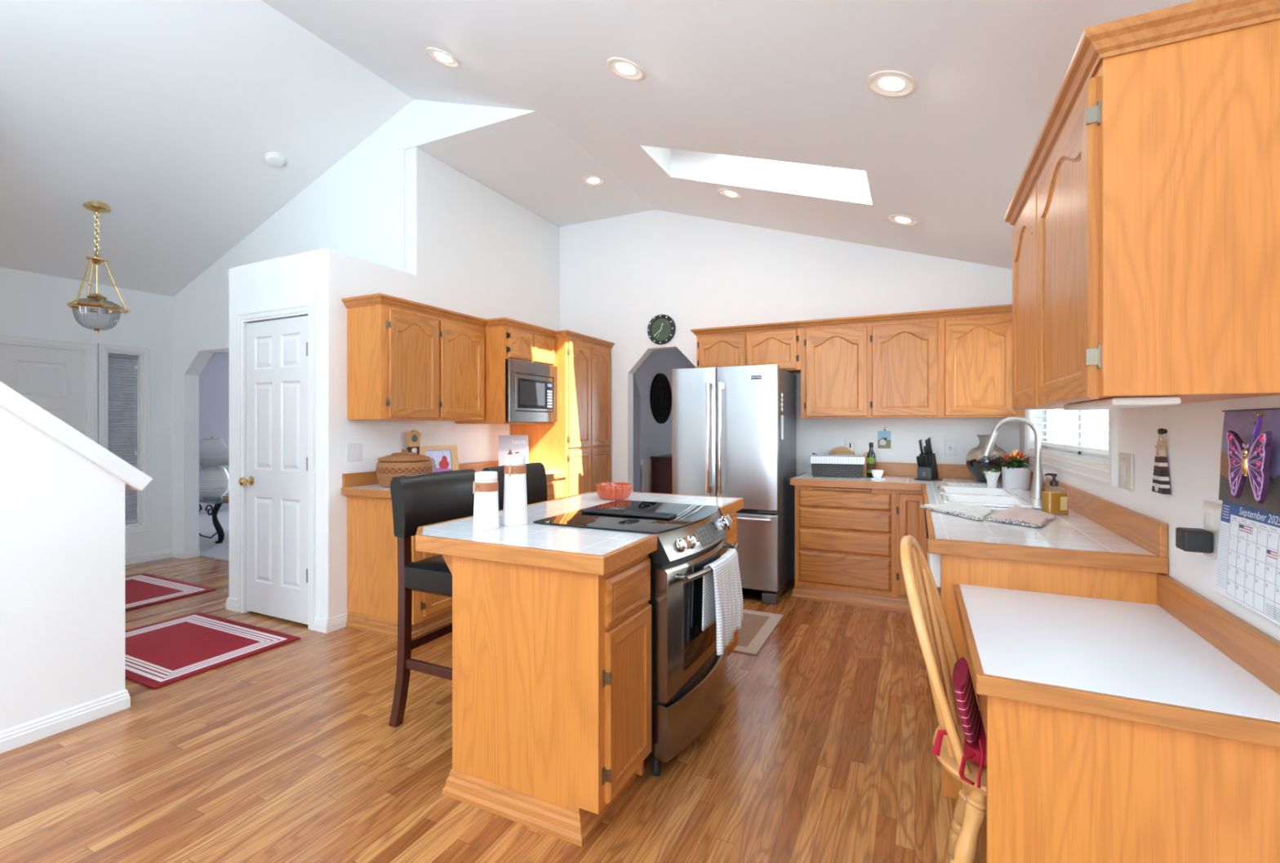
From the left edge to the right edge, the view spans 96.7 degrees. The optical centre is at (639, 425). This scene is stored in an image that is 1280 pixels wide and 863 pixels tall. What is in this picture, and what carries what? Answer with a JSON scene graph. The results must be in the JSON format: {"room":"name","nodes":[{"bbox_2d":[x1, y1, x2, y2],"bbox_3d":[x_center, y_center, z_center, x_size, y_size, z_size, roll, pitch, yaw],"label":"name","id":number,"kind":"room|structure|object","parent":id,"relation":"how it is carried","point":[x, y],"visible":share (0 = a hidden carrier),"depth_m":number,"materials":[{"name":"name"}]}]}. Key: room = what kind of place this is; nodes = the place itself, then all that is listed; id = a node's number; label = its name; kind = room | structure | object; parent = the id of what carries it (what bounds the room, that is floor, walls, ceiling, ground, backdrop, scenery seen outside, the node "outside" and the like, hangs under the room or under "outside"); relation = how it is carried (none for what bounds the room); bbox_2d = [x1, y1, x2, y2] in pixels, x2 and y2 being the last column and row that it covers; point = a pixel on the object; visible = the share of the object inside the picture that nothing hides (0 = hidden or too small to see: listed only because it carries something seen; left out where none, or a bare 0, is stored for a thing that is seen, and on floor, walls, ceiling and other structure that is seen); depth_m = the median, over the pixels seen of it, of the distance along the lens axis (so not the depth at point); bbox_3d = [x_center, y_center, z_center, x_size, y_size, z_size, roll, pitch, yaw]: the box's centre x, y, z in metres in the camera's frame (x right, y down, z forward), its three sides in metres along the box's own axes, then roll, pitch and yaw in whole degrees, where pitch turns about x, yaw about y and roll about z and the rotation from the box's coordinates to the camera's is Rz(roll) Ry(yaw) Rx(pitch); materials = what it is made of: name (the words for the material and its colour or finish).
{"room":"kitchen","nodes":[
{"label":"kitchen","id":0,"kind":"room"},
{"bbox_2d":[0,406,124,731],"bbox_3d":[-2.963,-0.167,1.683,0.140,2.973,2.252,0,0,26],"label":"wall","id":1,"kind":"structure","parent":0,"point":[62,515],"depth_m":2.45,"materials":[{"name":"white paint"}]},
{"bbox_2d":[0,688,130,753],"bbox_3d":[-2.954,1.278,1.686,0.154,0.085,2.266,0,0,26],"label":"baseboard","id":2,"kind":"structure","parent":1,"relation":"attached to","point":[11,738],"depth_m":2.46,"materials":[{"name":"white"}]},
{"bbox_2d":[0,381,152,490],"bbox_3d":[-2.942,-0.698,1.727,0.210,2.014,2.344,0,0,26],"label":"trim","id":3,"kind":"structure","parent":1,"relation":"attached to","point":[11,400],"depth_m":2.47,"materials":[{"name":"white"}]},
{"bbox_2d":[0,266,173,555],"bbox_3d":[-6.379,-0.055,2.427,0.140,2.750,7.420,0,0,26],"label":"wall","id":4,"kind":"structure","parent":0,"point":[33,304],"depth_m":5.42,"materials":[{"name":"white paint"}]},
{"bbox_2d":[0,342,85,435],"bbox_3d":[-5.227,0.315,4.720,0.040,2.000,0.962,0,0,26],"label":"door","id":5,"kind":"structure","parent":4,"relation":"in","point":[53,379],"depth_m":4.94,"materials":[{"name":"white paint"}]},
{"bbox_2d":[0,333,97,442],"bbox_3d":[-5.192,0.287,4.703,0.018,2.065,1.092,0,0,26],"label":"trim","id":6,"kind":"structure","parent":4,"relation":"attached to","point":[91,348],"depth_m":5.14,"materials":[{"name":"white"}]},
{"bbox_2d":[97,342,151,534],"bbox_3d":[-4.927,0.137,5.412,0.158,1.781,0.394,0,0,26],"label":"window","id":7,"kind":"structure","parent":4,"relation":"in","point":[144,371],"depth_m":5.50,"materials":[{"name":"white"}]},
{"bbox_2d":[107,353,137,524],"bbox_3d":[-4.916,0.134,5.406,0.056,1.616,0.244,0,0,26],"label":"blind","id":8,"kind":"object","parent":7,"relation":"attached to","point":[122,369],"visible":0.71,"depth_m":5.43,"materials":[{"name":"grey"}]},
{"bbox_2d":[124,547,199,565],"bbox_3d":[-4.707,1.278,5.481,0.214,0.085,0.725,0,0,26],"label":"baseboard","id":9,"kind":"structure","parent":4,"relation":"attached to","point":[175,553],"depth_m":5.64,"materials":[{"name":"white"}]},
{"bbox_2d":[199,351,228,514],"bbox_3d":[-5.962,0.070,9.611,0.100,2.500,5.880,0,0,26],"label":"wall","id":10,"kind":"structure","parent":0,"point":[214,377],"depth_m":8.58,"materials":[{"name":"grey paint"}]},
{"bbox_2d":[199,511,228,560],"bbox_3d":[-3.278,1.314,8.386,6.000,0.012,5.750,0,0,26],"label":"floor","id":11,"kind":"structure","parent":0,"point":[208,548],"depth_m":6.61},
{"bbox_2d":[199,494,228,543],"bbox_3d":[-4.795,1.076,6.648,0.820,0.482,0.680,0,0,26],"label":"side table","id":12,"kind":"object","parent":11,"relation":"on","point":[218,502],"visible":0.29,"depth_m":6.33,"materials":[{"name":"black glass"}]},
{"bbox_2d":[199,435,228,498],"bbox_3d":[-4.974,0.478,6.624,0.544,0.718,0.544,0,0,26],"label":"table lamp","id":13,"kind":"object","parent":12,"relation":"on","point":[213,452],"visible":0.73,"depth_m":6.51,"materials":[{"name":"white ceramic"}]},
{"bbox_2d":[228,250,316,599],"bbox_3d":[-2.377,0.092,4.217,0.950,2.455,0.715,0,0,26],"label":"wall","id":14,"kind":"structure","parent":0,"point":[287,281],"depth_m":4.02,"materials":[{"name":"white paint"}]},
{"bbox_2d":[238,315,307,624],"bbox_3d":[-2.475,0.291,3.845,0.692,2.022,0.110,0,0,26],"label":"door","id":15,"kind":"structure","parent":14,"relation":"in","point":[276,481],"depth_m":3.86,"materials":[{"name":"white paint"}]},
{"bbox_2d":[237,302,315,630],"bbox_3d":[-2.453,0.265,3.899,0.824,2.110,0.113,0,0,26],"label":"trim","id":16,"kind":"structure","parent":14,"relation":"attached to","point":[307,309],"depth_m":3.89,"materials":[{"name":"white"}]},
{"bbox_2d":[225,596,347,633],"bbox_3d":[-2.326,1.278,4.184,1.098,0.085,0.729,0,0,26],"label":"baseboard","id":17,"kind":"structure","parent":14,"relation":"attached to","point":[320,624],"depth_m":3.68,"materials":[{"name":"white"}]},
{"bbox_2d":[173,99,547,550],"bbox_3d":[-2.716,-0.600,4.850,4.588,3.840,0.130,0,0,26],"label":"wall","id":18,"kind":"structure","parent":0,"point":[356,208],"depth_m":4.72,"materials":[{"name":"white paint"}]},
{"bbox_2d":[315,146,559,618],"bbox_3d":[-1.476,-0.390,4.853,0.120,3.420,2.645,0,0,26],"label":"wall","id":19,"kind":"structure","parent":0,"point":[470,249],"depth_m":4.38,"materials":[{"name":"white paint"}]},
{"bbox_2d":[346,443,362,461],"bbox_3d":[-1.908,0.178,3.808,0.010,0.118,0.118,0,0,26],"label":"light switch","id":20,"kind":"object","parent":19,"relation":"attached to","point":[353,451],"visible":1,"depth_m":3.80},
{"bbox_2d":[341,293,487,420],"bbox_3d":[-1.570,-0.435,4.103,0.359,0.791,1.014,0,0,26],"label":"upper cabinet","id":21,"kind":"object","parent":19,"relation":"attached to","point":[407,360],"visible":0.99,"depth_m":3.83,"materials":[{"name":"brown wood"}]},
{"bbox_2d":[342,460,498,487],"bbox_3d":[-1.569,0.360,4.494,0.020,0.090,1.708,0,0,26],"label":"backsplash","id":22,"kind":"structure","parent":19,"relation":"attached to","point":[362,478],"depth_m":3.90,"materials":[{"name":"brown wood"}]},
{"bbox_2d":[454,317,557,423],"bbox_3d":[-1.122,-0.423,4.816,0.544,0.816,0.739,0,0,26],"label":"upper cabinet","id":23,"kind":"object","parent":19,"relation":"attached to","point":[505,338],"visible":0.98,"depth_m":4.49,"materials":[{"name":"brown wood"}]},
{"bbox_2d":[505,358,557,422],"bbox_3d":[-1.091,-0.277,4.842,0.481,0.494,0.660,0,0,26],"label":"microwave","id":24,"kind":"object","parent":23,"relation":"in","point":[531,388],"visible":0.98,"depth_m":4.68,"materials":[{"name":"metal"}]},
{"bbox_2d":[0,555,986,862],"bbox_3d":[-2.930,1.370,4.026,10.420,0.100,13.300,0,0,26],"label":"floor","id":25,"kind":"structure","parent":0,"point":[817,747],"depth_m":2.21,"materials":[{"name":"brown wood"}]},
{"bbox_2d":[124,573,216,610],"bbox_3d":[-4.068,1.315,4.487,1.110,0.009,0.740,0,0,26],"label":"rug","id":26,"kind":"object","parent":25,"relation":"on","point":[143,589],"visible":0.49,"depth_m":4.54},
{"bbox_2d":[124,611,300,688],"bbox_3d":[-2.769,1.315,3.429,1.120,0.009,0.750,0,0,26],"label":"rug","id":27,"kind":"object","parent":25,"relation":"on","point":[157,655],"visible":0.8,"depth_m":3.38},
{"bbox_2d":[388,469,475,727],"bbox_3d":[-0.783,0.770,2.608,0.499,1.100,0.476,0,0,26],"label":"bar stool","id":28,"kind":"object","parent":25,"relation":"on","point":[419,500],"visible":0.36,"depth_m":2.49,"materials":[{"name":"leather"}]},
{"bbox_2d":[346,477,564,638],"bbox_3d":[-1.292,0.884,4.370,0.627,0.872,1.691,0,0,26],"label":"base cabinet","id":29,"kind":"object","parent":25,"relation":"on","point":[372,584],"visible":0.15,"depth_m":3.65,"materials":[{"name":"brown wood"}]},
{"bbox_2d":[341,460,567,498],"bbox_3d":[-1.293,0.384,4.356,0.637,0.137,1.718,0,0,26],"label":"countertop","id":30,"kind":"structure","parent":29,"relation":"on","point":[362,483],"depth_m":3.82,"materials":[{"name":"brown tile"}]},
{"bbox_2d":[375,448,432,487],"bbox_3d":[-1.600,0.282,3.872,0.356,0.246,0.356,0,0,26],"label":"wicker basket","id":31,"kind":"object","parent":30,"relation":"on","point":[403,463],"visible":0.78,"depth_m":3.73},
{"bbox_2d":[406,430,421,454],"bbox_3d":[-1.665,0.219,4.192,0.030,0.373,0.114,0,0,26],"label":"clock","id":32,"kind":"object","parent":30,"relation":"on","point":[412,437],"visible":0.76,"depth_m":4.17,"materials":[{"name":"brown wood"}]},
{"bbox_2d":[419,444,458,472],"bbox_3d":[-1.491,0.277,4.237,0.279,0.254,0.063,0,0,-36],"label":"picture frame","id":33,"kind":"object","parent":30,"relation":"on","point":[443,458],"visible":0.63,"depth_m":4.25,"materials":[{"name":"brown wood"}]},
{"bbox_2d":[425,448,451,468],"bbox_3d":[-1.502,0.265,4.238,0.200,0.179,0.037,0,0,-36],"label":"picture","id":34,"kind":"object","parent":33,"relation":"attached to","point":[440,458],"depth_m":4.25},
{"bbox_2d":[498,435,528,466],"bbox_3d":[-1.120,0.244,5.045,0.256,0.319,0.056,0,0,-16],"label":"cookbook","id":35,"kind":"object","parent":30,"relation":"on","point":[508,444],"visible":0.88,"depth_m":5.04,"materials":[{"name":"white paper"}]},
{"bbox_2d":[482,462,547,510],"bbox_3d":[-0.529,0.770,3.132,0.499,1.100,0.476,0,0,26],"label":"bar stool","id":36,"kind":"object","parent":25,"relation":"on","point":[536,480],"visible":0.09,"depth_m":3.30,"materials":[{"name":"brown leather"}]},
{"bbox_2d":[441,554,651,846],"bbox_3d":[-0.123,0.884,2.613,0.754,0.872,1.542,0,0,26],"label":"base cabinet","id":37,"kind":"object","parent":25,"relation":"on","point":[552,668],"visible":0.95,"depth_m":1.91,"materials":[{"name":"brown wood"}]},
{"bbox_2d":[415,491,743,575],"bbox_3d":[-0.183,0.433,2.668,0.928,0.058,1.591,0,0,26],"label":"countertop","id":38,"kind":"structure","parent":37,"relation":"on","point":[577,549],"depth_m":2.05,"materials":[{"name":"white tile"}]},
{"bbox_2d":[472,471,498,529],"bbox_3d":[-0.610,0.295,2.255,0.100,0.222,0.102,0,0,26],"label":"canister","id":39,"kind":"object","parent":38,"relation":"on","point":[485,486],"visible":1,"depth_m":2.22,"materials":[{"name":"white ceramic"}]},
{"bbox_2d":[502,454,527,526],"bbox_3d":[-0.512,0.263,2.341,0.100,0.284,0.100,0,0,26],"label":"canister","id":40,"kind":"object","parent":38,"relation":"on","point":[515,500],"visible":1,"depth_m":2.30,"materials":[{"name":"white ceramic"}]},
{"bbox_2d":[595,482,632,499],"bbox_3d":[-0.144,0.366,3.179,0.202,0.080,0.202,0,0,26],"label":"bowl","id":41,"kind":"object","parent":38,"relation":"on","point":[605,491],"visible":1,"depth_m":3.10,"materials":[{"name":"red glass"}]},
{"bbox_2d":[509,329,614,497],"bbox_3d":[-0.740,0.244,5.481,0.654,2.151,0.869,0,0,26],"label":"pantry cabinet","id":42,"kind":"object","parent":25,"relation":"on","point":[578,444],"visible":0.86,"depth_m":5.19,"materials":[{"name":"brown wood"}]},
{"bbox_2d":[533,499,738,776],"bbox_3d":[0.043,0.849,2.549,0.709,0.942,0.768,0,0,26],"label":"range","id":43,"kind":"object","parent":25,"relation":"on","point":[689,679],"visible":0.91,"depth_m":2.23,"materials":[{"name":"silver metal"}]},
{"bbox_2d":[533,499,719,533],"bbox_3d":[-0.002,0.399,2.571,0.609,0.006,0.768,0,0,26],"label":"cooktop","id":44,"kind":"object","parent":43,"relation":"in","point":[636,516],"depth_m":2.44,"materials":[{"name":"glass"}]},
{"bbox_2d":[702,548,742,655],"bbox_3d":[0.363,0.723,2.401,0.090,0.348,0.375,0,0,26],"label":"oven towel","id":45,"kind":"object","parent":43,"relation":"hanging from","point":[722,595],"visible":0.98,"depth_m":2.32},
{"bbox_2d":[650,453,672,493],"bbox_3d":[0.646,0.845,7.379,0.478,0.950,1.410,0,0,26],"label":"sideboard","id":46,"kind":"object","parent":25,"relation":"on","point":[661,465],"visible":0.07,"depth_m":6.81,"materials":[{"name":"brown wood"}]},
{"bbox_2d":[725,511,737,657],"bbox_3d":[0.194,0.884,3.108,0.605,0.872,0.375,0,0,26],"label":"base cabinet","id":47,"kind":"object","parent":25,"relation":"on","point":[731,535],"visible":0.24,"depth_m":3.05,"materials":[{"name":"brown wood"}]},
{"bbox_2d":[672,364,795,604],"bbox_3d":[0.780,0.434,4.676,0.840,1.772,0.860,0,0,26],"label":"fridge","id":48,"kind":"object","parent":25,"relation":"on","point":[727,442],"visible":0.65,"depth_m":4.32,"materials":[{"name":"silver metal"}]},
{"bbox_2d":[735,512,779,591],"bbox_3d":[0.627,0.945,4.359,0.840,0.560,0.156,0,0,26],"label":"freezer","id":49,"kind":"object","parent":48,"relation":"in","point":[757,533],"depth_m":4.24,"materials":[{"name":"silver metal"}]},
{"bbox_2d":[732,608,783,655],"bbox_3d":[0.588,1.315,3.725,0.538,0.008,0.750,0,0,26],"label":"kitchen mat","id":50,"kind":"object","parent":25,"relation":"on","point":[757,627],"visible":0.45,"depth_m":3.66,"materials":[{"name":"beige fabric"}]},
{"bbox_2d":[791,485,895,611],"bbox_3d":[1.618,0.884,4.476,0.732,0.872,0.627,0,0,26],"label":"base cabinet","id":51,"kind":"object","parent":25,"relation":"on","point":[845,537],"visible":0.83,"depth_m":4.18,"materials":[{"name":"brown wood"}]},
{"bbox_2d":[895,489,925,613],"bbox_3d":[2.045,0.884,4.270,0.214,0.872,0.627,0,0,26],"label":"base cabinet","id":52,"kind":"object","parent":25,"relation":"on","point":[909,517],"visible":0.61,"depth_m":4.01,"materials":[{"name":"brown wood"}]},
{"bbox_2d":[926,548,940,627],"bbox_3d":[1.505,0.860,2.299,0.610,0.800,0.610,0,0,26],"label":"dishwasher","id":53,"kind":"object","parent":25,"relation":"on","point":[933,559],"visible":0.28,"depth_m":2.15,"materials":[{"name":"white plastic"}]},
{"bbox_2d":[900,534,986,862],"bbox_3d":[0.981,0.820,1.503,0.534,1.008,0.438,0,0,33],"label":"chair","id":54,"kind":"object","parent":25,"relation":"on","point":[970,810],"visible":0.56,"depth_m":1.49,"materials":[{"name":"brown wood"}]},
{"bbox_2d":[931,657,986,787],"bbox_3d":[0.959,0.816,1.444,0.380,0.299,0.378,0,0,33],"label":"seat cushion","id":55,"kind":"object","parent":54,"relation":"on","point":[975,741],"visible":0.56,"depth_m":1.46,"materials":[{"name":"red fabric"}]},
{"bbox_2d":[925,539,1157,799],"bbox_3d":[1.811,0.884,2.871,0.633,0.872,2.145,0,0,26],"label":"base cabinet","id":56,"kind":"object","parent":25,"relation":"on","point":[1133,586],"visible":0.03,"depth_m":1.93,"materials":[{"name":"brown wood"}]},
{"bbox_2d":[790,462,1168,573],"bbox_3d":[1.519,0.377,3.330,1.558,0.154,2.778,0,0,26],"label":"countertop","id":57,"kind":"structure","parent":56,"relation":"on","point":[1096,531],"depth_m":2.10,"materials":[{"name":"white tile"}]},
{"bbox_2d":[808,454,864,477],"bbox_3d":[1.573,0.323,4.570,0.418,0.164,0.264,0,0,19],"label":"storage basket","id":58,"kind":"object","parent":57,"relation":"on","point":[822,465],"visible":1,"depth_m":4.45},
{"bbox_2d":[866,442,875,477],"bbox_3d":[1.820,0.269,4.484,0.066,0.272,0.067,0,0,26],"label":"oil bottle","id":59,"kind":"object","parent":57,"relation":"on","point":[871,457],"visible":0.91,"depth_m":4.46,"materials":[{"name":"green glass"}]},
{"bbox_2d":[913,477,942,480],"bbox_3d":[2.163,0.403,4.275,0.196,0.005,0.196,0,0,26],"label":"trivet","id":60,"kind":"object","parent":57,"relation":"on","point":[916,478],"visible":0.69,"depth_m":4.22,"materials":[{"name":"black"}]},
{"bbox_2d":[917,453,937,479],"bbox_3d":[2.160,0.303,4.275,0.126,0.194,0.104,0,0,-40],"label":"knife block","id":61,"kind":"object","parent":60,"relation":"on","point":[923,473],"visible":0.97,"depth_m":4.23,"materials":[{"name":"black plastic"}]},
{"bbox_2d":[919,500,992,520],"bbox_3d":[1.537,0.394,2.675,0.284,0.016,0.501,0,0,-10],"label":"dish towel","id":62,"kind":"object","parent":57,"relation":"on","point":[956,508],"visible":1,"depth_m":2.67,"materials":[{"name":"white fabric"}]},
{"bbox_2d":[965,435,1008,482],"bbox_3d":[2.511,0.236,4.117,0.272,0.338,0.272,0,0,26],"label":"vase","id":63,"kind":"object","parent":57,"relation":"on","point":[975,462],"visible":0.62,"depth_m":4.05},
{"bbox_2d":[937,485,1040,508],"bbox_3d":[1.969,0.511,3.238,0.468,0.238,0.895,0,0,26],"label":"sink","id":64,"kind":"object","parent":57,"relation":"in","point":[972,495],"visible":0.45,"depth_m":3.21,"materials":[{"name":"white ceramic"}]},
{"bbox_2d":[982,467,1001,488],"bbox_3d":[2.286,0.338,3.699,0.139,0.133,0.129,0,0,26],"label":"planter","id":65,"kind":"object","parent":57,"relation":"on","point":[992,476],"visible":0.94,"depth_m":3.67,"materials":[{"name":"white ceramic"}]},
{"bbox_2d":[981,416,1046,498],"bbox_3d":[2.083,0.169,3.164,0.314,0.445,0.147,0,0,26],"label":"faucet","id":66,"kind":"object","parent":57,"relation":"on","point":[1038,481],"visible":0.96,"depth_m":3.09,"materials":[{"name":"silver metal"}]},
{"bbox_2d":[998,449,1034,489],"bbox_3d":[2.411,0.279,3.652,0.205,0.253,0.230,0,0,5],"label":"plant","id":67,"kind":"object","parent":57,"relation":"on","point":[1015,476],"visible":0.98,"depth_m":3.60,"materials":[{"name":"green plant"}]},
{"bbox_2d":[985,505,1054,527],"bbox_3d":[1.705,0.392,2.514,0.572,0.020,0.211,0,0,-45],"label":"dish towel","id":68,"kind":"object","parent":57,"relation":"on","point":[1015,514],"visible":1,"depth_m":2.43,"materials":[{"name":"pink fabric"}]},
{"bbox_2d":[1040,472,1068,515],"bbox_3d":[1.894,0.311,2.605,0.096,0.187,0.072,0,0,2],"label":"soap bottle","id":69,"kind":"object","parent":57,"relation":"on","point":[1055,503],"visible":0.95,"depth_m":2.58,"materials":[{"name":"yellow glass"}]},
{"bbox_2d":[954,573,1279,862],"bbox_3d":[1.191,0.889,1.522,0.576,0.862,0.821,0,0,26],"label":"desk","id":70,"kind":"object","parent":25,"relation":"on","point":[1117,731],"visible":1,"depth_m":1.22,"materials":[{"name":"brown wood"}]},
{"bbox_2d":[0,0,1196,297],"bbox_3d":[-2.529,-1.865,1.639,8.680,1.831,9.950,0,0,26],"label":"ceiling","id":71,"kind":"structure","parent":0,"point":[166,114],"depth_m":3.43,"materials":[{"name":"white paint"}]},
{"bbox_2d":[66,200,129,333],"bbox_3d":[-4.175,-1.207,4.366,0.366,0.994,0.346,0,0,26],"label":"pendant light","id":72,"kind":"object","parent":71,"relation":"hanging from","point":[94,300],"visible":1,"depth_m":4.36,"materials":[{"name":"gold metal"}]},
{"bbox_2d":[263,151,285,167],"bbox_3d":[-2.838,-2.063,4.423,0.137,0.078,0.144,0,0,26],"label":"smoke detector","id":73,"kind":"object","parent":71,"relation":"attached to","point":[276,159],"visible":1,"depth_m":4.39,"materials":[{"name":"white plastic"}]},
{"bbox_2d":[426,47,460,67],"bbox_3d":[-1.158,-2.174,3.358,0.192,0.075,0.196,0,0,26],"label":"recessed light","id":74,"kind":"object","parent":71,"relation":"in","point":[441,56],"visible":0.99,"depth_m":3.35,"materials":[{"name":"beige"}]},
{"bbox_2d":[582,175,604,186],"bbox_3d":[-0.397,-2.099,4.879,0.196,0.024,0.196,0,0,26],"label":"recessed light","id":75,"kind":"object","parent":71,"relation":"in","point":[591,180],"visible":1,"depth_m":4.87,"materials":[{"name":"beige"}]},
{"bbox_2d":[606,57,644,80],"bbox_3d":[-0.071,-1.795,2.861,0.192,0.075,0.196,0,0,26],"label":"recessed light","id":76,"kind":"object","parent":71,"relation":"in","point":[625,68],"visible":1,"depth_m":2.85,"materials":[{"name":"beige"}]},
{"bbox_2d":[718,188,742,199],"bbox_3d":[0.698,-1.784,4.372,0.192,0.075,0.196,0,0,26],"label":"recessed light","id":77,"kind":"object","parent":71,"relation":"in","point":[730,194],"visible":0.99,"depth_m":4.36,"materials":[{"name":"beige"}]},
{"bbox_2d":[866,70,916,97],"bbox_3d":[1.035,-1.408,2.341,0.192,0.075,0.196,0,0,26],"label":"recessed light","id":78,"kind":"object","parent":71,"relation":"in","point":[891,83],"visible":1,"depth_m":2.33,"materials":[{"name":"beige"}]},
{"bbox_2d":[888,214,918,225],"bbox_3d":[1.791,-1.404,3.877,0.192,0.075,0.196,0,0,26],"label":"recessed light","id":79,"kind":"object","parent":71,"relation":"in","point":[901,220],"visible":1,"depth_m":3.86,"materials":[{"name":"beige"}]},
{"bbox_2d":[633,348,696,492],"bbox_3d":[0.391,0.100,7.624,0.130,2.440,3.730,0,0,26],"label":"wall","id":80,"kind":"structure","parent":0,"point":[651,437],"depth_m":6.92,"materials":[{"name":"grey paint"}]},
{"bbox_2d":[640,458,651,493],"bbox_3d":[0.648,0.860,7.972,0.030,0.920,2.880,0,0,26],"label":"trim","id":81,"kind":"structure","parent":80,"relation":"attached to","point":[646,464],"depth_m":6.79,"materials":[{"name":"white"}]},
{"bbox_2d":[649,373,671,423],"bbox_3d":[0.273,-0.343,7.198,0.025,0.636,0.636,0,0,26],"label":"wall medallion","id":82,"kind":"object","parent":80,"relation":"attached to","point":[660,396],"visible":1,"depth_m":7.18,"materials":[{"name":"black wood"}]},
{"bbox_2d":[559,209,1019,491],"bbox_3d":[0.963,-0.480,5.210,4.200,3.600,0.120,0,0,26],"label":"wall","id":83,"kind":"structure","parent":0,"point":[617,274],"depth_m":5.14,"materials":[{"name":"white paint"}]},
{"bbox_2d":[647,314,675,344],"bbox_3d":[0.203,-0.927,5.488,0.292,0.292,0.039,0,0,26],"label":"wall clock","id":84,"kind":"object","parent":83,"relation":"attached to","point":[661,329],"visible":1,"depth_m":5.48,"materials":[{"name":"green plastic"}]},
{"bbox_2d":[690,320,800,373],"bbox_3d":[0.944,-0.650,4.957,0.938,0.391,0.349,0,0,26],"label":"upper cabinet","id":85,"kind":"object","parent":83,"relation":"attached to","point":[775,343],"visible":0.91,"depth_m":4.79,"materials":[{"name":"brown wood"}]},
{"bbox_2d":[800,309,941,418],"bbox_3d":[1.821,-0.453,4.533,1.010,0.786,0.349,0,0,26],"label":"upper cabinet","id":86,"kind":"object","parent":83,"relation":"attached to","point":[889,365],"visible":1,"depth_m":4.37,"materials":[{"name":"brown wood"}]},
{"bbox_2d":[877,429,890,448],"bbox_3d":[1.990,0.108,4.639,0.097,0.156,0.014,0,0,26],"label":"photo","id":87,"kind":"object","parent":83,"relation":"attached to","point":[883,437],"visible":1,"depth_m":4.64,"materials":[{"name":"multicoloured paper"}]},
{"bbox_2d":[944,439,955,455],"bbox_3d":[2.418,0.170,4.436,0.078,0.124,0.006,0,0,26],"label":"outlet","id":88,"kind":"object","parent":83,"relation":"attached to","point":[949,444],"visible":1,"depth_m":4.43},
{"bbox_2d":[940,304,1025,417],"bbox_3d":[2.511,-0.453,4.199,0.524,0.786,0.349,0,0,26],"label":"upper cabinet","id":89,"kind":"object","parent":83,"relation":"attached to","point":[976,342],"visible":0.79,"depth_m":4.08,"materials":[{"name":"brown wood"}]},
{"bbox_2d":[1019,395,1279,641],"bbox_3d":[1.716,-0.055,1.781,0.140,2.750,13.300,0,0,26],"label":"wall","id":90,"kind":"structure","parent":0,"point":[1193,439],"depth_m":1.66,"materials":[{"name":"white paint"}]},
{"bbox_2d":[875,462,1168,557],"bbox_3d":[1.637,0.353,3.275,1.298,0.106,2.774,0,0,26],"label":"backsplash","id":91,"kind":"structure","parent":90,"relation":"attached to","point":[1151,534],"depth_m":2.27,"materials":[{"name":"brown wood"}]},
{"bbox_2d":[1025,408,1117,486],"bbox_3d":[2.308,-0.285,3.028,0.158,1.040,1.928,0,0,26],"label":"window","id":92,"kind":"structure","parent":90,"relation":"in","point":[1101,468],"depth_m":2.90,"materials":[{"name":"white"}]},
{"bbox_2d":[1034,408,1108,455],"bbox_3d":[2.288,-0.298,3.038,0.073,0.847,1.758,0,0,26],"label":"window blind","id":93,"kind":"object","parent":92,"relation":"attached to","point":[1098,450],"visible":0.15,"depth_m":2.87,"materials":[{"name":"white"}]},
{"bbox_2d":[1118,453,1133,490],"bbox_3d":[1.773,0.167,2.085,0.022,0.130,0.142,0,0,26],"label":"light switch","id":94,"kind":"object","parent":90,"relation":"attached to","point":[1126,461],"visible":1,"depth_m":2.06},
{"bbox_2d":[1004,0,1279,410],"bbox_3d":[1.401,-0.461,1.716,0.367,0.801,1.252,0,0,26],"label":"upper cabinet","id":95,"kind":"object","parent":90,"relation":"attached to","point":[1144,209],"visible":0.98,"depth_m":1.21,"materials":[{"name":"brown wood"}]},
{"bbox_2d":[1062,396,1181,410],"bbox_3d":[1.223,-0.055,1.475,0.120,0.018,0.480,0,0,26],"label":"light","id":96,"kind":"object","parent":95,"relation":"attached to","point":[1113,403],"visible":1,"depth_m":1.29,"materials":[{"name":"white plastic"}]},
{"bbox_2d":[1151,428,1170,494],"bbox_3d":[1.615,0.108,1.765,0.024,0.200,0.086,0,0,26],"label":"ornament","id":97,"kind":"object","parent":90,"relation":"attached to","point":[1161,482],"visible":1,"depth_m":1.75,"materials":[{"name":"black plastic"}]},
{"bbox_2d":[1203,500,1222,559],"bbox_3d":[1.488,0.272,1.478,0.006,0.145,0.105,0,0,26],"label":"outlet","id":98,"kind":"object","parent":90,"relation":"attached to","point":[1211,510],"visible":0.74,"depth_m":1.47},
{"bbox_2d":[1175,527,1213,553],"bbox_3d":[1.466,0.302,1.504,0.063,0.056,0.060,0,0,26],"label":"power adapter","id":99,"kind":"object","parent":98,"relation":"attached to","point":[1187,539],"visible":1,"depth_m":1.48,"materials":[{"name":"black plastic"}]},
{"bbox_2d":[1157,573,1279,694],"bbox_3d":[1.441,0.508,1.401,0.020,0.100,0.821,0,0,26],"label":"backsplash","id":100,"kind":"structure","parent":90,"relation":"attached to","point":[1256,651],"depth_m":1.38,"materials":[{"name":"brown wood"}]},
{"bbox_2d":[1215,408,1279,625],"bbox_3d":[1.381,0.189,1.275,0.018,0.452,0.348,0,0,26],"label":"wall calendar","id":101,"kind":"object","parent":90,"relation":"attached to","point":[1248,566],"visible":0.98,"depth_m":1.29,"materials":[{"name":"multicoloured paper"}]},
{"bbox_2d":[1226,416,1272,503],"bbox_3d":[1.355,0.071,1.264,0.029,0.191,0.168,0,0,26],"label":"ornament","id":102,"kind":"object","parent":90,"relation":"attached to","point":[1254,463],"visible":1,"depth_m":1.25,"materials":[{"name":"purple metal"}]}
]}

